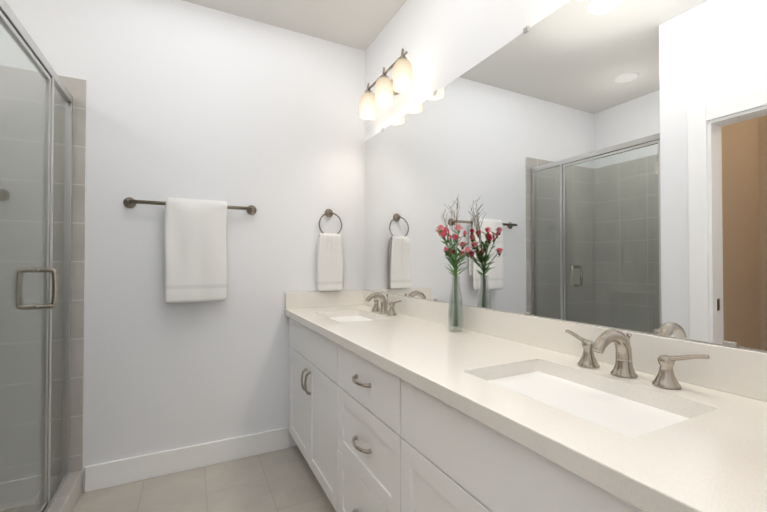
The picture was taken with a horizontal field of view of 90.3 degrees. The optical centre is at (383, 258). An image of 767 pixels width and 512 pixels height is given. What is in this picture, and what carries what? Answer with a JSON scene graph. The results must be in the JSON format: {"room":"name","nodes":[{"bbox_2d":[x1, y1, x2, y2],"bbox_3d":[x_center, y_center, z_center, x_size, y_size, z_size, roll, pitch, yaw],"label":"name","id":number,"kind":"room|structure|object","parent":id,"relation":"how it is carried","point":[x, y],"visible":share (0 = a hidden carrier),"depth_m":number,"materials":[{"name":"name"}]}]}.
{"room":"bathroom","nodes":[
{"label":"bathroom","id":0,"kind":"room"},
{"bbox_2d":[0,0,364,491],"bbox_3d":[-1.326,-0.143,2.221,2.820,2.760,0.100,0,-1,-27],"label":"wall","id":1,"kind":"structure","parent":0,"point":[186,100],"depth_m":2.28,"materials":[{"name":"white paint"}]},
{"bbox_2d":[0,66,85,504],"bbox_3d":[-2.028,0.139,1.799,0.988,2.185,0.010,0,-1,-27],"label":"shower wall tile","id":2,"kind":"structure","parent":1,"relation":"attached to","point":[76,87],"depth_m":1.93,"materials":[{"name":"grey tile"}]},
{"bbox_2d":[26,471,81,511],"bbox_3d":[-1.394,1.168,1.474,0.140,0.120,1.123,0,-1,-27],"label":"sill","id":3,"kind":"structure","parent":1,"relation":"attached to","point":[68,495],"depth_m":1.83,"materials":[{"name":"tile"}]},
{"bbox_2d":[0,0,72,511],"bbox_3d":[-1.392,0.126,1.487,0.141,1.964,1.119,0,-1,-27],"label":"shower door enclosure","id":4,"kind":"object","parent":3,"relation":"on","point":[13,27],"visible":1,"depth_m":1.63,"materials":[{"name":"clear glass"}]},
{"bbox_2d":[84,427,288,492],"bbox_3d":[-1.100,1.170,2.256,1.072,0.135,0.016,0,-1,-27],"label":"baseboard","id":5,"kind":"structure","parent":1,"relation":"attached to","point":[125,471],"depth_m":2.21,"materials":[{"name":"white paint"}]},
{"bbox_2d":[123,197,256,302],"bbox_3d":[-1.099,-0.047,2.215,0.708,0.594,0.115,0,-1,-27],"label":"towel bar","id":6,"kind":"object","parent":1,"relation":"attached to","point":[195,250],"visible":1,"depth_m":2.17,"materials":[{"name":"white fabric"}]},
{"bbox_2d":[164,197,226,302],"bbox_3d":[-1.081,-0.047,2.207,0.324,0.594,0.086,0,-1,-27],"label":"towel","id":7,"kind":"object","parent":6,"relation":"hanging from","point":[195,229],"depth_m":2.17,"materials":[{"name":"white fabric"}]},
{"bbox_2d":[284,290,363,309],"bbox_3d":[-0.395,0.279,2.617,0.555,0.105,0.019,0,-1,-27],"label":"backsplash","id":8,"kind":"structure","parent":1,"relation":"attached to","point":[351,297],"depth_m":2.61,"materials":[{"name":"beige stone"}]},
{"bbox_2d":[316,209,342,290],"bbox_3d":[-0.371,-0.063,2.614,0.180,0.566,0.064,0,-1,-27],"label":"towel ring","id":9,"kind":"object","parent":1,"relation":"attached to","point":[329,267],"visible":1,"depth_m":2.59,"materials":[{"name":"white fabric"}]},
{"bbox_2d":[73,445,335,511],"bbox_3d":[-0.590,1.270,0.757,2.820,0.100,3.349,0,-1,-27],"label":"floor","id":10,"kind":"structure","parent":0,"point":[284,480],"depth_m":2.02,"materials":[{"name":"tile"}]},
{"bbox_2d":[0,497,34,511],"bbox_3d":[-1.829,1.211,1.252,0.838,0.030,1.123,0,-1,-27],"label":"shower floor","id":11,"kind":"structure","parent":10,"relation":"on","point":[10,504],"depth_m":1.86,"materials":[{"name":"tile"}]},
{"bbox_2d":[284,314,659,511],"bbox_3d":[0.148,0.794,1.545,0.588,0.870,2.412,0,-1,-27],"label":"bathroom vanity","id":12,"kind":"object","parent":10,"relation":"on","point":[398,403],"depth_m":1.15,"materials":[{"name":"white wood"}]},
{"bbox_2d":[284,306,766,511],"bbox_3d":[0.156,0.339,1.548,0.577,0.040,2.424,0,-1,-27],"label":"countertop","id":13,"kind":"structure","parent":12,"relation":"on","point":[713,459],"depth_m":0.76,"materials":[{"name":"beige stone"}]},
{"bbox_2d":[324,314,367,321],"bbox_3d":[-0.186,0.441,2.189,0.350,0.174,0.510,0,-1,-27],"label":"sink","id":14,"kind":"object","parent":13,"relation":"in","point":[339,317],"depth_m":2.37,"materials":[{"name":"white ceramic"}]},
{"bbox_2d":[364,290,403,313],"bbox_3d":[-0.039,0.264,2.266,0.152,0.126,0.367,0,-1,-27],"label":"faucet","id":15,"kind":"object","parent":13,"relation":"on","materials":[{"name":"silver metal"}]},
{"bbox_2d":[436,198,470,331],"bbox_3d":[0.322,0.017,1.673,0.166,0.605,0.225,0,-1,-27],"label":"vase","id":16,"kind":"object","parent":13,"relation":"on","point":[452,254],"visible":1,"depth_m":1.68,"materials":[{"name":"clear glass"}]},
{"bbox_2d":[480,366,695,433],"bbox_3d":[0.457,0.427,0.925,0.350,0.174,0.510,0,-1,-27],"label":"sink","id":17,"kind":"object","parent":13,"relation":"in","point":[618,409],"depth_m":0.94,"materials":[{"name":"white ceramic"}]},
{"bbox_2d":[560,326,711,389],"bbox_3d":[0.604,0.249,1.002,0.152,0.126,0.368,0,-1,-27],"label":"faucet","id":18,"kind":"object","parent":13,"relation":"on","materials":[{"name":"silver metal"}]},
{"bbox_2d":[182,0,406,50],"bbox_3d":[-0.590,-1.590,0.790,2.820,0.100,3.349,0,-1,-27],"label":"ceiling","id":19,"kind":"structure","parent":0,"point":[359,24],"depth_m":2.38,"materials":[{"name":"white paint"}]},
{"bbox_2d":[365,0,765,351],"bbox_3d":[0.645,-0.153,1.345,0.100,2.760,3.249,0,-1,-27],"label":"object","id":20,"kind":"structure","parent":0,"point":[443,43],"depth_m":1.95,"materials":[{"name":"white paint"}]},
{"bbox_2d":[360,48,412,119],"bbox_3d":[0.027,-1.031,2.281,0.162,0.222,0.557,0,-1,-27],"label":"sconce","id":21,"kind":"object","parent":20,"relation":"attached to","point":[386,89],"visible":1,"depth_m":2.22,"materials":[{"name":"white glass"}]},
{"bbox_2d":[365,0,766,351],"bbox_3d":[0.416,-0.328,1.676,0.009,1.085,2.443,0,-1,-27],"label":"wall mirror","id":22,"kind":"object","parent":20,"relation":"attached to","point":[599,162],"visible":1,"depth_m":1.18,"materials":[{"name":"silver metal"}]},
{"bbox_2d":[388,294,766,401],"bbox_3d":[0.405,0.268,1.675,0.018,0.105,2.424,0,-1,-27],"label":"backsplash","id":23,"kind":"structure","parent":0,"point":[735,370],"depth_m":1.24,"materials":[{"name":"beige stone"}]}
]}

